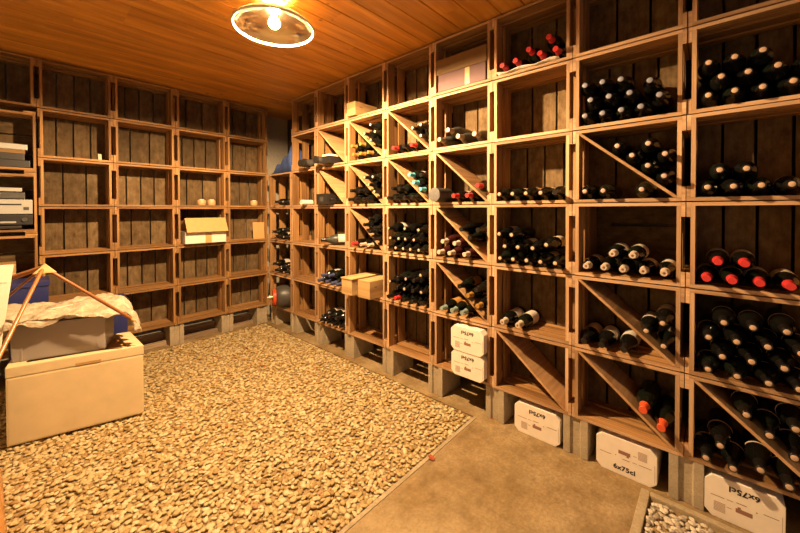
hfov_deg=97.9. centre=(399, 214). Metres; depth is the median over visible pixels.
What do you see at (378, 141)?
wine bottle
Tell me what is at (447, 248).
wine bottle
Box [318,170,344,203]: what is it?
board
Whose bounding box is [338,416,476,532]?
trim
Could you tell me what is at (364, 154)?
wine bottle
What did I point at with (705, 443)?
wine bottle
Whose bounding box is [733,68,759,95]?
wine bottle
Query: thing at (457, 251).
wine bottle
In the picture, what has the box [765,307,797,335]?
wine bottle
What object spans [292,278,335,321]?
crate
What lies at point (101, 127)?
crate
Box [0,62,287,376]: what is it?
wall
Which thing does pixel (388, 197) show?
wine bottle
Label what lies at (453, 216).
board
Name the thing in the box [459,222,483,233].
wine bottle
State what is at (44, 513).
gravel
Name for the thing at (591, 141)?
board
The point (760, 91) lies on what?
wine bottle
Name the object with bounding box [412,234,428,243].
wine bottle
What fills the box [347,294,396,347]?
crate
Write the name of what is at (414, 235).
wine bottle
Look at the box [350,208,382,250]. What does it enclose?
board
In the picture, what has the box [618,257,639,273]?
wine bottle
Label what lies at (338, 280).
wine bottle
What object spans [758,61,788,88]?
wine bottle
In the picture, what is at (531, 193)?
wine bottle
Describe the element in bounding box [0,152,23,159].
folder
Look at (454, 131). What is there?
wine bottle
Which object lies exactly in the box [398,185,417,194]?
wine bottle
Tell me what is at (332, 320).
wine bottle
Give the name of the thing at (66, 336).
tote
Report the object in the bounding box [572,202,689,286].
crate
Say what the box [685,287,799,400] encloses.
crate
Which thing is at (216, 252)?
crate
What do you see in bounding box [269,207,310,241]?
crate
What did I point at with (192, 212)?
crate
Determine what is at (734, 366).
wine bottle
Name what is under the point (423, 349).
crate
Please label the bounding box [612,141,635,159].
wine bottle
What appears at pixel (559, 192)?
wine bottle
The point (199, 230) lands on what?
cardboard box
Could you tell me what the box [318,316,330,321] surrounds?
wine bottle
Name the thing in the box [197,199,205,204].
candle holder
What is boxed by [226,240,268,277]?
crate
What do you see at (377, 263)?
crate
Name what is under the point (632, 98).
wine bottle
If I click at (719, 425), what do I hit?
wine bottle
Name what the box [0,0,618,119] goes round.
ceiling
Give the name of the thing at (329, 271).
wine bottle
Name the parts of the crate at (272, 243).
panel, panel, panel, panel, panel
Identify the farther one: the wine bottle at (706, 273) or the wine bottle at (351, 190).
the wine bottle at (351, 190)
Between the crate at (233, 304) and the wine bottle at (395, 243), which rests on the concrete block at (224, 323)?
the crate at (233, 304)
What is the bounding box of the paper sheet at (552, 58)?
[497,56,559,75]
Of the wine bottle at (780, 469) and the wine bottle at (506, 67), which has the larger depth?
the wine bottle at (506, 67)
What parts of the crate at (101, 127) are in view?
panel, panel, panel, panel, panel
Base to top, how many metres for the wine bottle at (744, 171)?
0.081 m
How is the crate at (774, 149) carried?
on the crate at (774, 216)
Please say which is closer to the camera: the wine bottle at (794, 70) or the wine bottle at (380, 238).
the wine bottle at (794, 70)
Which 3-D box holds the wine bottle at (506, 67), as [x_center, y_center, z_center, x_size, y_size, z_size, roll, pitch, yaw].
[0.730,-0.929,2.272,0.081,0.081,0.290,1,1,42]
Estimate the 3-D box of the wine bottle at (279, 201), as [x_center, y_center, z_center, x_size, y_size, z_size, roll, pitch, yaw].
[-1.373,-0.150,4.175,0.080,0.080,0.291,1,1,42]
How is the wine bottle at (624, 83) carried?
on the wine bottle at (632, 98)
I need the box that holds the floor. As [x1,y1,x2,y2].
[0,313,799,532]
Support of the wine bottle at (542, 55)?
on the paper sheet at (552, 58)
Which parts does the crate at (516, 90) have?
panel, panel, panel, panel, panel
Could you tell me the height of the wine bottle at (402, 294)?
0.081 m
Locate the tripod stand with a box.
[0,263,135,358]
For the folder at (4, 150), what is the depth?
2.71 m
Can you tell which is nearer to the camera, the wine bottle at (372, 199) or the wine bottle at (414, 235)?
the wine bottle at (414, 235)
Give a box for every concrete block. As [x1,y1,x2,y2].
[162,323,183,345]
[213,313,232,332]
[248,305,266,323]
[271,306,290,324]
[290,313,314,333]
[315,322,341,344]
[345,333,372,358]
[383,347,412,375]
[428,364,459,396]
[486,385,519,423]
[563,413,598,460]
[668,453,703,510]
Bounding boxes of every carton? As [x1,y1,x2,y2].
[316,193,337,204]
[322,154,341,163]
[451,322,486,356]
[451,349,486,382]
[515,398,562,446]
[596,427,663,487]
[704,466,785,532]
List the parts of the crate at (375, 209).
panel, panel, panel, panel, panel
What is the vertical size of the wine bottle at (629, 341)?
0.080 m
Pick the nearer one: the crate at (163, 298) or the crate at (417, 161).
the crate at (417, 161)
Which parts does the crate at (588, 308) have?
panel, panel, panel, panel, panel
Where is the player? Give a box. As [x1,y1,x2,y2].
[0,199,32,214]
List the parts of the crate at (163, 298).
panel, panel, panel, panel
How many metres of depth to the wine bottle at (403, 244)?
2.82 m
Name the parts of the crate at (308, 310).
panel, panel, panel, panel, panel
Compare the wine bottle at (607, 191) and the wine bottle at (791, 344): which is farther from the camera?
the wine bottle at (607, 191)
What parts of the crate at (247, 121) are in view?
panel, panel, panel, panel, panel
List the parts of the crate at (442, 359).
panel, panel, panel, panel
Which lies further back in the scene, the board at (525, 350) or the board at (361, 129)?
the board at (361, 129)
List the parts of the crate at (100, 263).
panel, panel, panel, panel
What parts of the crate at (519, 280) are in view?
panel, panel, panel, panel, panel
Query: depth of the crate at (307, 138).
3.91 m
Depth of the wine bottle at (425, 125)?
2.63 m
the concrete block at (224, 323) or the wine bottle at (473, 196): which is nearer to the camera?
the wine bottle at (473, 196)
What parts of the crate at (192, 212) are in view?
panel, panel, panel, panel, panel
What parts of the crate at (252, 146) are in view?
panel, panel, panel, panel, panel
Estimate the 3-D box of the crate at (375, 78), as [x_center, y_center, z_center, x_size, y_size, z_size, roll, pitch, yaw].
[-0.224,-1.078,3.174,0.501,0.396,0.260,1,1,42]
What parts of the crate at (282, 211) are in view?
panel, panel, panel, panel, panel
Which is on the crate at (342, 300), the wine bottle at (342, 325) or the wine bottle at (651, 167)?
the wine bottle at (342, 325)
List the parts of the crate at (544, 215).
panel, panel, panel, panel, panel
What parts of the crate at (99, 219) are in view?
panel, panel, panel, panel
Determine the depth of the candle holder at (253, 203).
4.18 m
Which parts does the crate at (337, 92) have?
panel, panel, panel, panel, panel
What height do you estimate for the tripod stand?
1.060 m
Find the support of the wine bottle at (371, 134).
on the board at (361, 129)
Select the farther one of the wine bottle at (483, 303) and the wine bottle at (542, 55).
the wine bottle at (483, 303)
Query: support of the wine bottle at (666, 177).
on the board at (591, 141)
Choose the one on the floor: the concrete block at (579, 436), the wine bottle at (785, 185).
the concrete block at (579, 436)
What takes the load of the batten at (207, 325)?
on the floor
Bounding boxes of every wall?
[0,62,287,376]
[287,0,799,427]
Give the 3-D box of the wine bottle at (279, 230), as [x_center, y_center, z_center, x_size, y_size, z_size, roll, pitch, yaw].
[-1.410,0.202,4.214,0.080,0.080,0.291,1,1,42]
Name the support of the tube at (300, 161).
in the crate at (307, 138)
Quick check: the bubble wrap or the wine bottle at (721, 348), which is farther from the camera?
the bubble wrap
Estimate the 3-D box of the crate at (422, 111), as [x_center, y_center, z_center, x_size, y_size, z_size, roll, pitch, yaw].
[0.147,-0.674,2.848,0.488,0.396,0.260,1,1,42]
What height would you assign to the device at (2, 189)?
0.035 m
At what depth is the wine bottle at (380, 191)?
2.96 m
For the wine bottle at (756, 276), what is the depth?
1.49 m
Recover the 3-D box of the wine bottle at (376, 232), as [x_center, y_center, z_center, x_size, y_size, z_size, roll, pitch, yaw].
[-0.167,0.143,3.101,0.081,0.080,0.290,1,1,42]
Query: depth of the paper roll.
3.68 m
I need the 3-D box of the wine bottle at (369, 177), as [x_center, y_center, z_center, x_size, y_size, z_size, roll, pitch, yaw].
[-0.211,-0.324,3.120,0.081,0.080,0.291,1,1,42]
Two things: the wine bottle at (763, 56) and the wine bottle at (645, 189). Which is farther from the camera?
the wine bottle at (645, 189)
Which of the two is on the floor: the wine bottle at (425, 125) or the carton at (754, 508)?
the carton at (754, 508)
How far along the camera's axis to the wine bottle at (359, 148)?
3.17 m
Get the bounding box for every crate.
[0,50,36,111]
[0,109,36,172]
[0,172,37,233]
[0,233,37,278]
[0,331,7,359]
[35,58,112,118]
[36,108,112,162]
[37,157,113,206]
[37,207,114,254]
[38,250,114,301]
[110,75,174,127]
[111,119,175,167]
[111,163,175,206]
[112,207,176,249]
[113,246,176,293]
[115,285,176,333]
[173,89,225,135]
[174,128,226,171]
[174,168,226,206]
[174,207,227,245]
[175,243,227,284]
[175,278,227,323]
[220,100,267,141]
[221,207,268,241]
[225,136,267,174]
[225,172,267,206]
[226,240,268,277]
[226,272,268,312]
[268,172,310,206]
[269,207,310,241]
[269,240,310,277]
[269,273,310,312]
[291,90,334,134]
[291,129,335,170]
[291,168,335,206]
[292,207,335,244]
[292,243,335,283]
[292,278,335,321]
[316,78,365,128]
[316,121,357,167]
[316,164,366,206]
[317,207,366,248]
[317,246,366,289]
[317,284,366,333]
[347,62,396,119]
[347,110,396,162]
[347,158,396,205]
[347,206,396,252]
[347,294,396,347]
[348,249,396,299]
[385,44,443,109]
[385,152,443,205]
[385,205,443,257]
[386,98,443,157]
[386,253,443,311]
[386,301,443,364]
[432,19,502,96]
[433,82,502,150]
[433,143,502,204]
[433,205,502,264]
[433,259,502,325]
[433,312,502,385]
[492,0,575,80]
[492,59,575,142]
[492,132,575,203]
[492,204,574,273]
[492,266,574,344]
[492,326,574,415]
[572,116,688,202]
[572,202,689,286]
[572,274,686,371]
[572,346,686,456]
[573,0,687,58]
[573,28,689,130]
[684,373,799,499]
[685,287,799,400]
[686,99,799,201]
[686,201,799,299]
[687,0,799,114]
[688,0,789,27]
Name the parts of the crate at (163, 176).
panel, panel, panel, panel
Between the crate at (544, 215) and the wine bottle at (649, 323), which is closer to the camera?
the wine bottle at (649, 323)
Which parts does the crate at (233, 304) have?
panel, panel, panel, panel, panel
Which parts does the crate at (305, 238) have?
panel, panel, panel, panel, panel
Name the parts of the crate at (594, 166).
panel, panel, panel, panel, panel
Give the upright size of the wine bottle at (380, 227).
0.080 m
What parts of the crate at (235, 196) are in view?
panel, panel, panel, panel, panel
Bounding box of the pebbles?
[643,502,714,532]
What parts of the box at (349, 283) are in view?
lid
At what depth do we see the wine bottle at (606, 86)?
1.83 m
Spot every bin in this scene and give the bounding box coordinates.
[8,276,49,361]
[114,294,129,333]
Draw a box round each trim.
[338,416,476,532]
[629,488,742,532]
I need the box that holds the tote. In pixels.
[10,315,113,362]
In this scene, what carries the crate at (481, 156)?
on the crate at (478, 213)
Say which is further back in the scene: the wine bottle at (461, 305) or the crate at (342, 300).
the crate at (342, 300)
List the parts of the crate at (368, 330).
panel, panel, panel, panel, panel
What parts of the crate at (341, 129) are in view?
panel, panel, panel, panel, panel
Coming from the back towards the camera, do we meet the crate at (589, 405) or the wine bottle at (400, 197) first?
the wine bottle at (400, 197)
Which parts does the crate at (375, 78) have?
panel, panel, panel, panel, panel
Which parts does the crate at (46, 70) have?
panel, panel, panel, panel, panel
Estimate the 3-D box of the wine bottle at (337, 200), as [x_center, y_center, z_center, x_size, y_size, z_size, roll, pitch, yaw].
[-0.566,-0.141,3.440,0.284,0.079,0.080,-1,1,-45]
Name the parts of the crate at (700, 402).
panel, panel, panel, panel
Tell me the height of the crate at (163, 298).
0.396 m
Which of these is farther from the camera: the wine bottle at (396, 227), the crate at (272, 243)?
the crate at (272, 243)
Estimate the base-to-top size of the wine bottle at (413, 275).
0.080 m
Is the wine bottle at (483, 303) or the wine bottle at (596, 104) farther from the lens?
the wine bottle at (483, 303)
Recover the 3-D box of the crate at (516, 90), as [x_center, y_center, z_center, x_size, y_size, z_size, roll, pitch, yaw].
[0.865,-0.667,2.196,0.485,0.396,0.260,1,1,42]
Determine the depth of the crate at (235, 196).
4.27 m
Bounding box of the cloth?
[272,145,301,173]
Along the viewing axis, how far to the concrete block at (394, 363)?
2.95 m
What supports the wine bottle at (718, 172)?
on the wine bottle at (731, 187)
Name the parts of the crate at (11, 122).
panel, panel, panel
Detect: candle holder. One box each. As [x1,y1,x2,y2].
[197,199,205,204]
[207,199,215,204]
[250,200,257,205]
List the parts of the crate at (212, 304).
panel, panel, panel, panel, panel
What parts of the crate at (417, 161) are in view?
panel, panel, panel, panel, panel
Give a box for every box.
[0,261,15,274]
[5,332,143,446]
[180,217,227,243]
[341,272,380,295]
[347,101,376,116]
[358,275,382,299]
[436,44,486,91]
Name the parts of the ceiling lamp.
bulb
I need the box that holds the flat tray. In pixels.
[0,225,21,228]
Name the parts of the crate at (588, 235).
panel, panel, panel, panel, panel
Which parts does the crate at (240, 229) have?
panel, panel, panel, panel, panel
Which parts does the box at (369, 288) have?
lid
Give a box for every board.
[0,265,13,347]
[318,130,344,161]
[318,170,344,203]
[349,122,382,155]
[349,165,382,202]
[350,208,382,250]
[388,112,428,148]
[388,160,428,201]
[436,153,486,200]
[436,208,486,261]
[437,262,486,321]
[497,331,564,409]
[578,351,674,449]
[579,134,676,197]
[579,279,675,365]
[694,380,799,476]
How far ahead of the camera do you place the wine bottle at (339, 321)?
3.38 m
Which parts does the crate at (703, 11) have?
panel, panel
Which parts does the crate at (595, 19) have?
panel, panel, panel, panel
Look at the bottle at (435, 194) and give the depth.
2.47 m
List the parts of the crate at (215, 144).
panel, panel, panel, panel, panel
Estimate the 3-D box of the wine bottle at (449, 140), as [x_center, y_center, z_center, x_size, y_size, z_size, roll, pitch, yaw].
[0.377,-0.536,2.589,0.086,0.086,0.290,1,1,42]
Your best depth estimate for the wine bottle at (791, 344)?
1.41 m
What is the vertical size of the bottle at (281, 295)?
0.262 m
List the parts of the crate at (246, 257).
panel, panel, panel, panel, panel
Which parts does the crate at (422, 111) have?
panel, panel, panel, panel, panel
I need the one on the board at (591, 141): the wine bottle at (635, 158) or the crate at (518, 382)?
the wine bottle at (635, 158)
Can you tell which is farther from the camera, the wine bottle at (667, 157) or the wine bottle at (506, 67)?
the wine bottle at (506, 67)
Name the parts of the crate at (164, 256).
panel, panel, panel, panel, panel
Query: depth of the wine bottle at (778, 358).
1.43 m
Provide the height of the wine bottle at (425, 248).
0.080 m
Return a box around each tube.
[298,160,310,166]
[302,159,313,166]
[313,156,325,164]
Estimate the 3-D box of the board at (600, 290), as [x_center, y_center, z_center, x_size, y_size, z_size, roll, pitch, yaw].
[1.224,0.537,1.876,0.422,0.359,0.238,1,1,42]
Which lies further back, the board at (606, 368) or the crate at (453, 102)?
the crate at (453, 102)
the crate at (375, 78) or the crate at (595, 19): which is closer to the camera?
the crate at (595, 19)
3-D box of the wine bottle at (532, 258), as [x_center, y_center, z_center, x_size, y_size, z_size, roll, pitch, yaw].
[0.848,0.272,2.180,0.081,0.080,0.291,1,1,42]
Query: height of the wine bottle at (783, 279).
0.080 m
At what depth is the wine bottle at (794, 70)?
1.40 m
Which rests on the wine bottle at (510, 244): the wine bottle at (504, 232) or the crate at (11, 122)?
the wine bottle at (504, 232)
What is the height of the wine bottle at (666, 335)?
0.080 m
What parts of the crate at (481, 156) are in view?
panel, panel, panel, panel, panel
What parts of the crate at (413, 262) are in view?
panel, panel, panel, panel, panel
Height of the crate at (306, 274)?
0.396 m
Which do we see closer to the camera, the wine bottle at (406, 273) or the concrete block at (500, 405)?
the concrete block at (500, 405)
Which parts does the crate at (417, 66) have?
panel, panel, panel, panel, panel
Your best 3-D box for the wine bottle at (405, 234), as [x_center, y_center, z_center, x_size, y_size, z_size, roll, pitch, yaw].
[0.084,0.189,2.873,0.080,0.080,0.291,1,1,42]
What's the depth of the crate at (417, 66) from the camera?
2.93 m
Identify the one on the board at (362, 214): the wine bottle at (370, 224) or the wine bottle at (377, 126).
the wine bottle at (370, 224)
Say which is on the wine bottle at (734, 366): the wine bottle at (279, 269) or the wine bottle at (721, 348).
the wine bottle at (721, 348)
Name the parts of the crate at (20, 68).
panel, panel, panel, panel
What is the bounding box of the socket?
[265,0,283,17]
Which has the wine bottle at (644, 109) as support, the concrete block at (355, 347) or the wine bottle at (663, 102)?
the wine bottle at (663, 102)
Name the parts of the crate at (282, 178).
panel, panel, panel, panel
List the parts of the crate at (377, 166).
panel, panel, panel, panel, panel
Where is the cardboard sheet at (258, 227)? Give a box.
[253,222,264,238]
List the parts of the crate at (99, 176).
panel, panel, panel, panel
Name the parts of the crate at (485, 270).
panel, panel, panel, panel, panel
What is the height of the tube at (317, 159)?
0.074 m
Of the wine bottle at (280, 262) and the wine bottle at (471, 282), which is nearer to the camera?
the wine bottle at (471, 282)
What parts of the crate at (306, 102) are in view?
panel, panel, panel, panel, panel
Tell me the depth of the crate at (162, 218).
3.52 m
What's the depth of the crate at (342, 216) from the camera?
3.61 m
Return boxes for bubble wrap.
[3,293,141,332]
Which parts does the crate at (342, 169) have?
panel, panel, panel, panel, panel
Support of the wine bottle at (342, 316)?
on the wine bottle at (339, 321)
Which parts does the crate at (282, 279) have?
panel, panel, panel, panel, panel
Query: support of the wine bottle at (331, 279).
in the crate at (342, 253)
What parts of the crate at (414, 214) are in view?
panel, panel, panel, panel, panel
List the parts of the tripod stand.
leg, leg, leg, leg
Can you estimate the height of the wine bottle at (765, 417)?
0.086 m
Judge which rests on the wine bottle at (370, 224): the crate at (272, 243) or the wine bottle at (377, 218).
the wine bottle at (377, 218)
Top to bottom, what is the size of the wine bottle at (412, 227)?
0.080 m
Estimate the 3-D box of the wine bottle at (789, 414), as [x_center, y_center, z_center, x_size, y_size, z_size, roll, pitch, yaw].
[1.645,0.839,1.470,0.086,0.086,0.291,1,1,42]
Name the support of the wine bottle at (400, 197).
in the crate at (417, 161)
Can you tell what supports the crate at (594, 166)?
on the crate at (588, 235)
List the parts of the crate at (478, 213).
panel, panel, panel, panel, panel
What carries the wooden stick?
on the bubble wrap
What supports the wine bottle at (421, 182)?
on the board at (403, 168)
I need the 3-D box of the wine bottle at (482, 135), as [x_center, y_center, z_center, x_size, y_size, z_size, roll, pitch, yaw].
[0.586,-0.534,2.405,0.087,0.087,0.290,1,1,42]
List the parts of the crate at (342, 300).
panel, panel, panel, panel, panel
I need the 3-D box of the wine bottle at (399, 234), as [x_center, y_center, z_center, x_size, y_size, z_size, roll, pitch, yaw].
[0.018,0.187,2.923,0.080,0.080,0.291,1,1,42]
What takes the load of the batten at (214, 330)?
on the floor
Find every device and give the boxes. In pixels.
[0,187,21,192]
[0,192,24,199]
[0,214,32,224]
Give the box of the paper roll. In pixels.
[300,200,312,204]
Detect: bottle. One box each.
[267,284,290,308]
[272,228,287,233]
[272,258,289,265]
[273,199,288,204]
[274,232,289,238]
[274,267,288,272]
[280,261,299,268]
[282,198,299,204]
[282,225,299,231]
[318,276,329,281]
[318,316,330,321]
[321,234,344,244]
[321,268,344,277]
[321,306,344,316]
[325,277,336,282]
[325,318,336,323]
[328,269,344,277]
[328,308,344,318]
[330,197,343,203]
[331,277,341,284]
[331,319,344,326]
[335,312,344,320]
[337,321,344,328]
[348,195,361,203]
[350,143,366,151]
[350,187,364,194]
[351,238,372,246]
[352,151,365,159]
[354,195,369,203]
[358,187,373,195]
[359,141,373,150]
[359,150,372,157]
[360,239,373,247]
[362,195,383,203]
[363,131,379,138]
[363,174,377,182]
[363,220,379,228]
[367,149,380,156]
[367,181,382,189]
[367,241,379,248]
[368,214,382,222]
[368,229,382,234]
[369,122,381,129]
[369,137,382,146]
[372,173,382,181]
[373,187,382,196]
[373,223,382,231]
[373,234,382,242]
[374,129,382,137]
[387,194,400,202]
[387,222,411,231]
[387,241,401,250]
[387,289,402,297]
[388,274,402,283]
[389,232,410,241]
[391,184,404,193]
[392,145,407,153]
[394,193,410,202]
[394,242,409,251]
[394,290,410,300]
[395,280,410,289]
[396,269,421,280]
[397,232,421,242]
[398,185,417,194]
[402,143,416,151]
[402,243,416,252]
[402,292,418,301]
[403,193,418,202]
[403,222,428,232]
[403,282,418,291]
[404,233,422,242]
[404,270,423,281]
[408,170,425,179]
[409,243,424,252]
[410,141,426,150]
[410,193,428,202]
[410,293,427,304]
[411,125,426,134]
[411,283,428,293]
[412,178,428,186]
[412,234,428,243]
[412,275,428,283]
[417,224,428,234]
[417,244,428,253]
[419,121,428,131]
[419,132,428,142]
[419,171,428,180]
[419,185,428,194]
[419,268,428,278]
[420,285,428,294]
[420,295,428,305]
[429,188,455,201]
[437,136,462,146]
[437,245,457,255]
[440,296,465,310]
[441,234,461,245]
[446,127,472,139]
[447,246,471,256]
[450,299,469,312]
[452,191,473,201]
[453,237,470,247]
[456,133,478,143]
[457,275,484,288]
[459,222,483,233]
[460,304,477,314]
[462,248,480,257]
[465,190,484,201]
[466,286,486,297]
[467,232,486,241]
[472,130,486,141]
[474,280,486,292]
[475,180,486,191]
[475,296,486,308]
[476,223,486,234]
[497,189,518,200]
[497,226,519,238]
[498,250,519,262]
[500,63,514,71]
[500,306,525,324]
[502,238,520,250]
[509,227,535,239]
[510,188,532,200]
[511,251,533,263]
[513,58,530,67]
[515,238,539,251]
[515,309,540,327]
[523,187,543,199]
[524,252,547,264]
[526,47,540,62]
[530,239,551,252]
[537,50,553,61]
[538,187,558,199]
[538,251,561,266]
[544,235,565,249]
[546,34,565,52]
[552,186,565,199]
[552,253,565,267]
[553,46,565,58]
[581,321,604,343]
[582,83,604,100]
[582,112,599,125]
[582,185,602,198]
[583,254,605,269]
[587,96,607,115]
[598,79,621,96]
[598,109,618,122]
[598,324,620,347]
[599,184,622,198]
[600,256,622,271]
[604,93,626,112]
[609,242,629,258]
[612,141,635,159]
[616,76,638,97]
[616,106,636,120]
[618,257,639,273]
[620,328,641,352]
[624,89,646,109]
[626,150,648,167]
[628,244,649,260]
[634,102,657,117]
[635,182,658,197]
[636,379,660,413]
[638,257,659,275]
[640,310,659,333]
[641,138,663,157]
[641,159,663,177]
[643,77,665,100]
[652,91,674,114]
[653,395,674,431]
[656,169,676,186]
[656,303,675,326]
[657,148,676,166]
[657,259,675,277]
[657,324,675,349]
[695,419,717,461]
[696,179,719,196]
[696,262,718,282]
[697,91,719,108]
[697,314,720,340]
[697,342,719,372]
[698,59,720,87]
[706,247,729,266]
[707,408,732,449]
[708,163,731,182]
[709,72,732,100]
[710,330,733,359]
[712,301,735,326]
[719,264,743,285]
[719,428,744,472]
[720,178,744,196]
[721,53,746,82]
[721,86,746,105]
[723,318,747,345]
[723,347,748,379]
[730,249,755,268]
[730,389,757,418]
[731,161,757,181]
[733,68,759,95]
[736,304,763,331]
[736,334,762,365]
[742,428,771,474]
[743,265,770,287]
[744,177,772,195]
[745,46,773,74]
[745,83,773,101]
[750,322,778,350]
[751,352,779,386]
[752,397,779,439]
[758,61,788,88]
[764,340,794,372]
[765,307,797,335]
[769,268,799,290]
[770,176,799,195]
[770,452,798,491]
[771,76,799,97]
[772,399,799,433]
[775,419,799,462]
[777,329,799,356]
[777,359,799,393]
[786,58,799,77]
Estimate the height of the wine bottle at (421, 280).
0.080 m
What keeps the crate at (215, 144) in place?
on the crate at (213, 181)
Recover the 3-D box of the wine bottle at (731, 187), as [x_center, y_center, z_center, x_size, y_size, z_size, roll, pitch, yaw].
[1.500,-0.122,1.573,0.081,0.080,0.291,1,1,42]
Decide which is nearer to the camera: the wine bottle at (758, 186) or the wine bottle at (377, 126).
the wine bottle at (758, 186)
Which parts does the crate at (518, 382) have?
panel, panel, panel, panel, panel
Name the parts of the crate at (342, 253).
panel, panel, panel, panel, panel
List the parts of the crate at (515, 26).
panel, panel, panel, panel, panel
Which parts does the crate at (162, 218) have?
panel, panel, panel, panel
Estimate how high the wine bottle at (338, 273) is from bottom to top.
0.080 m
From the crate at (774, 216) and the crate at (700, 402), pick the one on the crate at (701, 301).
the crate at (774, 216)
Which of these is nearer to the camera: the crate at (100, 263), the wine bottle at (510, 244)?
the wine bottle at (510, 244)
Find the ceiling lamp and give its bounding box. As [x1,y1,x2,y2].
[230,0,314,46]
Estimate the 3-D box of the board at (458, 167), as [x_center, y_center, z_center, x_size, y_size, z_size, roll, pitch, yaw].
[0.500,-0.270,2.519,0.411,0.359,0.238,1,1,42]
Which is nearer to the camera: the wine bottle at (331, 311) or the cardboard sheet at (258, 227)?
the wine bottle at (331, 311)
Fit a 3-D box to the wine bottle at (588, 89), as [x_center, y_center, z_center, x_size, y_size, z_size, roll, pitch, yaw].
[1.077,-0.686,1.954,0.080,0.080,0.291,1,1,42]
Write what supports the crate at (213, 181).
on the crate at (192, 212)
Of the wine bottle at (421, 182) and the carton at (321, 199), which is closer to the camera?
the wine bottle at (421, 182)
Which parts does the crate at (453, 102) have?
panel, panel, panel, panel, panel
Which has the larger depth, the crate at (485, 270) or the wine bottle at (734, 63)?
the crate at (485, 270)
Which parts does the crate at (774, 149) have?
panel, panel, panel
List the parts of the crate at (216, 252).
panel, panel, panel, panel, panel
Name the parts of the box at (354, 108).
lid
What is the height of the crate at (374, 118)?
0.396 m
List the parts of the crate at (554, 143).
panel, panel, panel, panel, panel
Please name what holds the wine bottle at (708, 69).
on the wine bottle at (722, 81)
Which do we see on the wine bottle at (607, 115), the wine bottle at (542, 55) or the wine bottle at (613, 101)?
the wine bottle at (613, 101)
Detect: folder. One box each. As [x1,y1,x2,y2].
[0,142,27,152]
[0,148,24,156]
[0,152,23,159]
[0,159,29,167]
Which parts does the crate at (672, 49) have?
panel, panel, panel, panel, panel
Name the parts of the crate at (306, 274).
panel, panel, panel, panel, panel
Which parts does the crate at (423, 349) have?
panel, panel, panel, panel, panel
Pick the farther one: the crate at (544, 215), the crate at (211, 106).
the crate at (211, 106)
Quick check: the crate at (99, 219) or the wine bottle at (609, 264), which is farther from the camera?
the crate at (99, 219)
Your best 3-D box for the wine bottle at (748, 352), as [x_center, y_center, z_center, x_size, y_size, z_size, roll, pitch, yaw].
[1.549,0.606,1.546,0.081,0.081,0.291,1,1,42]
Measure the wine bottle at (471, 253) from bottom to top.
0.080 m
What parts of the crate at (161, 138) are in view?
panel, panel, panel, panel, panel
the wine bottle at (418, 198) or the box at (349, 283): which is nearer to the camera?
the wine bottle at (418, 198)
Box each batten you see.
[137,332,163,344]
[143,340,165,349]
[184,321,214,334]
[184,328,217,339]
[233,313,249,323]
[233,319,252,327]
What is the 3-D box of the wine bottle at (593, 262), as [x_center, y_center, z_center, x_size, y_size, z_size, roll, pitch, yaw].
[1.093,0.274,1.975,0.081,0.081,0.291,1,1,42]
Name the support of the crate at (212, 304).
on the concrete block at (173, 334)
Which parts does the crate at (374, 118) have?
panel, panel, panel, panel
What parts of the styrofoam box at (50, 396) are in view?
lid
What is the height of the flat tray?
0.028 m
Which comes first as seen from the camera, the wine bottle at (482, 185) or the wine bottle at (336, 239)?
the wine bottle at (482, 185)
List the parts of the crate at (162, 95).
panel, panel, panel, panel, panel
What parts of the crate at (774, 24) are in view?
panel, panel, panel, panel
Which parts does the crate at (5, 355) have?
panel, panel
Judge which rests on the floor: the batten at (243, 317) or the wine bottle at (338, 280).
the batten at (243, 317)
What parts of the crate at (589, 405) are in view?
panel, panel, panel, panel, panel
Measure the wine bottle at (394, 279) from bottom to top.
0.081 m
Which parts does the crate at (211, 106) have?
panel, panel, panel, panel, panel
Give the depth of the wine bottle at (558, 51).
1.98 m
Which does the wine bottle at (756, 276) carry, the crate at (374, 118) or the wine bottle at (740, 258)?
the wine bottle at (740, 258)
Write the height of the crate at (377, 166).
0.396 m
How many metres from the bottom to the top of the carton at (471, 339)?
0.171 m
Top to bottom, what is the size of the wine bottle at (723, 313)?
0.081 m
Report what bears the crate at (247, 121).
on the crate at (252, 146)
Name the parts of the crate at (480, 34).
panel, panel, panel, panel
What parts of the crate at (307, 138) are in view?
panel, panel, panel, panel, panel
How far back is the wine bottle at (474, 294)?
2.39 m
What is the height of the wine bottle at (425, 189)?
0.080 m
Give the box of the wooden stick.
[49,304,72,309]
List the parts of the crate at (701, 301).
panel, panel, panel, panel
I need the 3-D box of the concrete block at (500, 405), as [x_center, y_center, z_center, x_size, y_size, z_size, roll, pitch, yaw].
[0.703,1.237,2.372,0.128,0.214,0.255,1,1,42]
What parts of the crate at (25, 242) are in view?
panel, panel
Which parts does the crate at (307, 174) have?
panel, panel, panel, panel, panel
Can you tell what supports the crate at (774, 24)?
on the crate at (774, 149)
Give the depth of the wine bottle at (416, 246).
2.71 m
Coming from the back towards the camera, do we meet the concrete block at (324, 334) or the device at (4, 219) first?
the concrete block at (324, 334)
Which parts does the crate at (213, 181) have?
panel, panel, panel, panel, panel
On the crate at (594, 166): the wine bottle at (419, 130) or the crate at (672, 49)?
the crate at (672, 49)
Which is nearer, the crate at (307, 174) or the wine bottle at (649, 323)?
the wine bottle at (649, 323)
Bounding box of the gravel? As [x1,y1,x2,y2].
[0,323,470,532]
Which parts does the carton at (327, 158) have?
lid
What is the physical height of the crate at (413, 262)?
0.396 m
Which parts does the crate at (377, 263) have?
panel, panel, panel, panel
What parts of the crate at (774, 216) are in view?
panel, panel, panel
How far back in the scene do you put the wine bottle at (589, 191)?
1.90 m
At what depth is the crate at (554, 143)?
2.26 m
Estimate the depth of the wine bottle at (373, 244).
3.03 m
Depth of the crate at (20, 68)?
2.86 m
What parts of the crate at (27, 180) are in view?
panel, panel, panel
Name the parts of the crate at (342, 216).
panel, panel, panel, panel, panel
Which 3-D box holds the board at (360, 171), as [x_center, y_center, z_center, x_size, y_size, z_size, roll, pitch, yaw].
[-0.228,-0.277,3.179,0.435,0.359,0.238,1,1,42]

